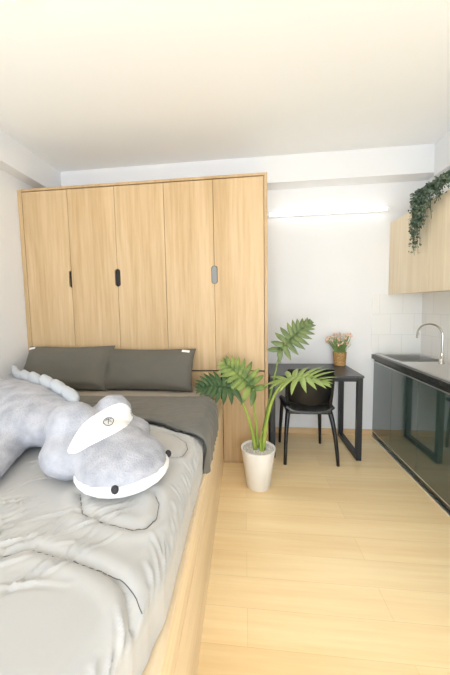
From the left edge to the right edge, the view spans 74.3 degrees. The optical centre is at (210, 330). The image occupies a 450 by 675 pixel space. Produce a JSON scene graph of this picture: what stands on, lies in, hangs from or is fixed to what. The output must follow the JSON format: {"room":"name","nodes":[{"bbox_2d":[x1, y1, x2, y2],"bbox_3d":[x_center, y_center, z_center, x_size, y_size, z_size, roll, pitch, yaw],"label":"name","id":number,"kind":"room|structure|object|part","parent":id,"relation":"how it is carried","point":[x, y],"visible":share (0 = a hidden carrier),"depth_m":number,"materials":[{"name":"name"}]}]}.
{"room":"studio apartment","nodes":[
{"label":"studio apartment","id":0,"kind":"room"},
{"bbox_2d":[0,169,33,378],"bbox_3d":[-1.914,-0.043,0.903,0.100,2.847,4.873,-1,5,6],"label":"wall","id":1,"kind":"structure","parent":0,"point":[13,325],"depth_m":2.50,"materials":[{"name":"white paint"}]},
{"bbox_2d":[0,129,60,187],"bbox_3d":[-1.841,-1.284,0.698,0.118,0.242,4.692,-1,5,6],"label":"beam","id":2,"kind":"structure","parent":1,"relation":"attached to","point":[16,159],"depth_m":2.54,"materials":[{"name":"white paint"}]},
{"bbox_2d":[0,0,449,171],"bbox_3d":[-0.059,-1.457,0.576,3.690,0.050,4.873,-1,5,6],"label":"ceiling","id":3,"kind":"structure","parent":0,"point":[85,84],"depth_m":1.80,"materials":[{"name":"white paint"}]},
{"bbox_2d":[197,433,449,674],"bbox_3d":[-0.002,1.330,0.807,3.690,0.050,4.873,-1,5,6],"label":"floor","id":4,"kind":"structure","parent":0,"point":[329,569],"depth_m":1.51,"materials":[{"name":"laminate"}]},
{"bbox_2d":[17,172,267,462],"bbox_3d":[-0.562,-0.063,2.877,2.143,2.405,0.652,-1,5,6],"label":"wardrobe","id":5,"kind":"object","parent":4,"relation":"on","point":[177,263],"visible":0.76,"depth_m":2.51,"materials":[{"name":"brown wood"}]},
{"bbox_3d":[-1.607,-0.051,2.995,0.038,2.405,0.652,-1,5,6],"label":"panel","id":6,"kind":"part","parent":5,"relation":"part of","materials":[{"name":"brown wood"}]},
{"bbox_3d":[-1.423,-0.421,2.626,0.412,1.560,0.018,-1,5,6],"label":"door","id":7,"kind":"part","parent":5,"relation":"part of","materials":[{"name":"brown wood"}]},
{"bbox_3d":[-1.008,-0.426,2.579,0.415,1.560,0.018,-1,5,6],"label":"door","id":8,"kind":"part","parent":5,"relation":"part of","materials":[{"name":"brown wood"}]},
{"bbox_3d":[-0.588,-0.430,2.532,0.421,1.560,0.018,-1,5,6],"label":"door","id":9,"kind":"part","parent":5,"relation":"part of","materials":[{"name":"brown wood"}]},
{"bbox_3d":[-0.579,-1.251,2.778,2.080,0.020,0.652,-1,5,6],"label":"panel","id":10,"kind":"part","parent":5,"relation":"part of","materials":[{"name":"brown wood"}]},
{"bbox_3d":[-0.173,-0.435,2.486,0.406,1.560,0.018,-1,5,6],"label":"door","id":11,"kind":"part","parent":5,"relation":"part of","materials":[{"name":"brown wood"}]},
{"bbox_3d":[-0.756,0.751,2.651,1.705,0.784,0.018,-1,5,6],"label":"panel","id":12,"kind":"part","parent":5,"relation":"part of","materials":[{"name":"brown wood"}]},
{"bbox_3d":[0.232,-0.439,2.440,0.402,1.560,0.018,-1,5,6],"label":"door","id":13,"kind":"part","parent":5,"relation":"part of","materials":[{"name":"brown wood"}]},
{"bbox_3d":[0.281,0.740,2.535,0.351,0.784,0.018,-1,5,6],"label":"panel","id":14,"kind":"part","parent":5,"relation":"part of","materials":[{"name":"brown wood"}]},
{"bbox_3d":[0.491,-0.074,2.759,0.025,2.405,0.652,-1,5,6],"label":"panel","id":15,"kind":"part","parent":5,"relation":"part of","materials":[{"name":"brown wood"}]},
{"bbox_2d":[142,399,223,674],"bbox_3d":[-0.892,0.977,1.537,1.758,0.568,2.243,-1,5,6],"label":"frame","id":16,"kind":"object","parent":4,"relation":"on","point":[176,649],"visible":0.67,"depth_m":1.06,"materials":[{"name":"brown wood"}]},
{"bbox_2d":[76,387,209,396],"bbox_3d":[-0.927,0.699,1.521,1.662,0.274,2.120,-1,5,6],"label":"mattress","id":17,"kind":"object","parent":16,"relation":"on","point":[124,392],"visible":0.02,"depth_m":2.30,"materials":[{"name":"beige fabric"}]},
{"bbox_2d":[23,345,114,390],"bbox_3d":[-1.211,0.316,2.480,0.777,0.339,0.268,-1,5,6],"label":"pillow","id":18,"kind":"object","parent":17,"relation":"on","point":[78,368],"visible":0.7,"depth_m":2.42,"materials":[{"name":"grey fabric"}]},
{"bbox_2d":[0,396,218,674],"bbox_3d":[-0.908,0.623,1.242,1.757,0.234,1.676,-1,5,6],"label":"duvet","id":19,"kind":"object","parent":17,"relation":"on","point":[87,583],"visible":0.69,"depth_m":0.77,"materials":[{"name":"grey fabric"}]},
{"bbox_2d":[0,365,170,498],"bbox_3d":[-0.999,0.409,1.532,1.948,0.276,0.653,2,6,37],"label":"plush crocodile","id":20,"kind":"object","parent":19,"relation":"on","point":[108,451],"visible":1,"depth_m":1.11,"materials":[{"name":"white fabric"}]},
{"bbox_2d":[104,349,195,391],"bbox_3d":[-0.513,0.318,2.408,0.776,0.313,0.243,-1,5,6],"label":"pillow","id":21,"kind":"object","parent":17,"relation":"on","point":[133,369],"visible":0.92,"depth_m":2.34,"materials":[{"name":"grey fabric"}]},
{"bbox_3d":[-0.027,1.042,1.446,0.020,0.419,2.243,-1,5,6],"label":"panel","id":22,"kind":"part","parent":16,"relation":"part of","materials":[{"name":"brown wood"}]},
{"bbox_2d":[195,318,335,491],"bbox_3d":[0.377,0.554,2.105,0.984,1.265,0.475,-1,5,6],"label":"potted plant","id":23,"kind":"object","parent":4,"relation":"on","point":[258,455],"visible":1,"depth_m":2.16,"materials":[{"name":"green plant"}]},
{"bbox_3d":[0.252,0.659,2.205,0.182,0.473,0.031,-1,5,6],"label":"stem","id":24,"kind":"part","parent":23,"relation":"part of","materials":[{"name":"green plant"}]},
{"bbox_3d":[0.338,0.666,2.229,0.051,0.449,0.025,1,5,21],"label":"stem","id":25,"kind":"part","parent":23,"relation":"part of","materials":[{"name":"green plant"}]},
{"bbox_3d":[0.357,1.027,2.234,0.256,0.302,0.256,-1,5,6],"label":"pot","id":26,"kind":"part","parent":23,"relation":"part of","materials":[{"name":"white ceramic"}]},
{"bbox_3d":[0.370,0.819,2.185,0.027,0.156,0.025,-1,5,6],"label":"stem","id":27,"kind":"part","parent":23,"relation":"part of","materials":[{"name":"green plant"}]},
{"bbox_3d":[0.438,0.516,2.208,0.170,0.751,0.030,-1,5,6],"label":"stem","id":28,"kind":"part","parent":23,"relation":"part of","materials":[{"name":"green plant"}]},
{"bbox_3d":[0.453,0.622,2.155,0.188,0.547,0.035,1,5,20],"label":"stem","id":29,"kind":"part","parent":23,"relation":"part of","materials":[{"name":"green plant"}]},
{"bbox_2d":[279,369,339,466],"bbox_3d":[0.865,0.716,2.679,0.465,0.832,0.464,-1,5,6],"label":"chair","id":30,"kind":"object","parent":4,"relation":"on","point":[319,401],"visible":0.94,"depth_m":2.51,"materials":[{"name":"black plastic"}]},
{"bbox_3d":[0.690,0.889,2.906,0.038,0.454,0.074,-4,5,-30],"label":"leg","id":31,"kind":"part","parent":30,"relation":"part of","materials":[{"name":"black plastic"}]},
{"bbox_3d":[0.658,0.904,2.566,0.046,0.482,0.141,2,6,31],"label":"leg","id":32,"kind":"part","parent":30,"relation":"part of","materials":[{"name":"black plastic"}]},
{"bbox_3d":[0.661,0.539,2.561,0.042,0.337,0.088,2,6,36],"label":"post","id":33,"kind":"part","parent":30,"relation":"part of","materials":[{"name":"black plastic"}]},
{"bbox_3d":[0.859,0.671,2.700,0.441,0.096,0.415,-1,5,6],"label":"seat","id":34,"kind":"part","parent":30,"relation":"part of","materials":[{"name":"black plastic"}]},
{"bbox_3d":[0.858,0.699,2.688,0.370,0.042,0.325,-1,5,6],"label":"seat frame","id":35,"kind":"part","parent":30,"relation":"part of","materials":[{"name":"black plastic"}]},
{"bbox_3d":[0.837,0.476,2.498,0.385,0.325,0.139,-1,5,6],"label":"backrest","id":36,"kind":"part","parent":30,"relation":"part of","materials":[{"name":"black plastic"}]},
{"bbox_3d":[1.047,0.885,2.867,0.040,0.453,0.069,1,5,25],"label":"leg","id":37,"kind":"part","parent":30,"relation":"part of","materials":[{"name":"black plastic"}]},
{"bbox_3d":[1.022,0.535,2.521,0.041,0.337,0.090,-3,5,-26],"label":"post","id":38,"kind":"part","parent":30,"relation":"part of","materials":[{"name":"black plastic"}]},
{"bbox_3d":[1.036,0.900,2.525,0.046,0.482,0.144,-3,5,-22],"label":"leg","id":39,"kind":"part","parent":30,"relation":"part of","materials":[{"name":"black plastic"}]},
{"bbox_2d":[268,364,363,460],"bbox_3d":[0.937,0.741,2.829,0.785,0.750,0.531,-1,5,6],"label":"desk","id":40,"kind":"object","parent":4,"relation":"on","point":[343,374],"visible":0.7,"depth_m":2.63,"materials":[{"name":"grey wood"}]},
{"bbox_3d":[0.575,0.755,2.873,0.044,0.730,0.516,-1,5,6],"label":"leg frame","id":41,"kind":"part","parent":40,"relation":"part of","materials":[{"name":"black metal"}]},
{"bbox_3d":[0.905,0.425,2.573,0.685,0.034,0.030,-1,5,6],"label":"rail","id":42,"kind":"part","parent":40,"relation":"part of","materials":[{"name":"black metal"}]},
{"bbox_2d":[325,332,352,365],"bbox_3d":[1.262,0.184,2.939,0.257,0.329,0.216,-1,5,6],"label":"flower basket","id":43,"kind":"object","parent":40,"relation":"on","point":[339,353],"visible":1,"depth_m":2.90,"materials":[{"name":"beige wicker"}]},
{"bbox_3d":[1.301,0.747,2.792,0.044,0.730,0.516,-1,5,6],"label":"leg frame","id":44,"kind":"part","parent":40,"relation":"part of","materials":[{"name":"black metal"}]},
{"bbox_2d":[371,359,449,516],"bbox_3d":[1.729,0.784,1.802,0.454,0.802,2.419,-1,5,6],"label":"base cabinet","id":45,"kind":"object","parent":4,"relation":"on","point":[411,419],"visible":0.98,"depth_m":2.27,"materials":[{"name":"grey glass"}]},
{"bbox_3d":[1.641,0.690,2.837,0.018,0.713,0.371,-1,5,6],"label":"door","id":46,"kind":"part","parent":45,"relation":"part of","materials":[{"name":"green glass"}]},
{"bbox_3d":[1.598,0.723,2.451,0.018,0.713,0.402,-1,5,6],"label":"door","id":47,"kind":"part","parent":45,"relation":"part of","materials":[{"name":"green glass"}]},
{"bbox_2d":[371,354,449,390],"bbox_3d":[1.711,0.360,1.765,0.458,0.042,2.413,-1,5,6],"label":"countertop","id":48,"kind":"structure","parent":45,"relation":"on","point":[437,381],"depth_m":2.23,"materials":[{"name":"black stone"}]},
{"bbox_2d":[376,353,449,381],"bbox_3d":[1.793,0.357,2.379,0.424,0.156,1.147,-1,5,6],"label":"sink","id":49,"kind":"object","parent":48,"relation":"in","point":[418,361],"visible":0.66,"depth_m":2.48,"materials":[{"name":"silver metal"}]},
{"bbox_3d":[1.845,0.330,2.731,0.364,0.150,0.393,-1,5,6],"label":"bowl","id":50,"kind":"part","parent":49,"relation":"part of","materials":[{"name":"silver metal"}]},
{"bbox_2d":[416,323,444,363],"bbox_3d":[1.864,0.105,2.506,0.069,0.330,0.259,-2,5,-9],"label":"tap","id":51,"kind":"object","parent":48,"relation":"on","point":[441,355],"visible":1,"depth_m":2.42,"materials":[{"name":"silver metal"}]},
{"bbox_3d":[1.526,0.398,1.813,0.016,0.026,2.377,-1,5,6],"label":"rail","id":52,"kind":"part","parent":45,"relation":"part of","materials":[{"name":"grey"}]},
{"bbox_3d":[1.554,0.757,2.052,0.018,0.713,0.397,-1,5,6],"label":"door","id":53,"kind":"part","parent":45,"relation":"part of","materials":[{"name":"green glass"}]},
{"bbox_2d":[267,180,426,428],"bbox_3d":[0.243,-0.274,3.154,3.890,2.847,0.100,-1,5,6],"label":"wall","id":54,"kind":"structure","parent":0,"point":[326,270],"depth_m":2.98,"materials":[{"name":"white paint"}]},
{"bbox_2d":[60,144,434,189],"bbox_3d":[0.203,-1.510,2.911,3.690,0.242,0.181,-1,5,6],"label":"ceiling beam","id":55,"kind":"structure","parent":54,"relation":"attached to","point":[413,162],"depth_m":2.76,"materials":[{"name":"white paint"}]},
{"bbox_2d":[275,427,371,434],"bbox_3d":[1.114,1.059,3.114,1.105,0.062,0.012,-1,5,6],"label":"baseboard","id":56,"kind":"structure","parent":54,"relation":"attached to","point":[291,429],"depth_m":3.11,"materials":[{"name":"brown wood"}]},
{"bbox_2d":[267,206,389,217],"bbox_3d":[1.131,-1.155,2.901,1.145,0.040,0.055,-1,5,6],"label":"lamp","id":57,"kind":"object","parent":54,"relation":"attached to","point":[376,209],"visible":0.98,"depth_m":2.89,"materials":[{"name":"white plastic"}]},
{"bbox_2d":[371,293,422,358],"bbox_3d":[1.839,-0.038,2.942,0.462,0.648,0.008,-1,5,6],"label":"backsplash","id":58,"kind":"structure","parent":54,"relation":"attached to","point":[396,318],"depth_m":2.94,"materials":[{"name":"white tile"}]},
{"bbox_2d":[427,169,449,198],"bbox_3d":[1.852,-0.085,0.480,0.100,2.847,4.873,-1,5,6],"label":"wall","id":59,"kind":"structure","parent":0,"point":[446,188],"depth_m":2.63,"materials":[{"name":"white paint"}]},
{"bbox_2d":[388,190,449,293],"bbox_3d":[1.795,-0.617,1.928,0.319,0.690,1.919,-1,5,6],"label":"upper cabinet","id":60,"kind":"object","parent":59,"relation":"attached to","point":[426,269],"visible":0.83,"depth_m":2.34,"materials":[{"name":"brown wood"}]},
{"bbox_3d":[1.718,-0.670,2.589,0.020,0.690,0.616,-1,5,6],"label":"door","id":61,"kind":"part","parent":60,"relation":"part of","materials":[{"name":"brown wood"}]},
{"bbox_2d":[408,170,449,252],"bbox_3d":[1.691,-0.855,2.120,0.278,0.548,0.600,-1,5,6],"label":"trailing plant","id":62,"kind":"object","parent":60,"relation":"on","point":[420,198],"visible":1,"depth_m":2.25,"materials":[{"name":"green plant"}]},
{"bbox_3d":[1.650,-0.618,1.975,0.020,0.690,0.617,-1,5,6],"label":"door","id":63,"kind":"part","parent":60,"relation":"part of","materials":[{"name":"brown wood"}]},
{"bbox_2d":[420,291,449,361],"bbox_3d":[1.933,0.065,1.670,0.008,0.648,2.523,-1,5,6],"label":"backsplash","id":64,"kind":"structure","parent":59,"relation":"attached to","point":[436,305],"depth_m":2.69,"materials":[{"name":"white tile"}]},
{"bbox_2d":[434,132,449,175],"bbox_3d":[1.744,-1.309,0.296,0.048,0.272,4.692,-1,5,6],"label":"trim","id":65,"kind":"structure","parent":59,"relation":"attached to","point":[442,147],"depth_m":2.52,"materials":[{"name":"white paint"}]}
]}

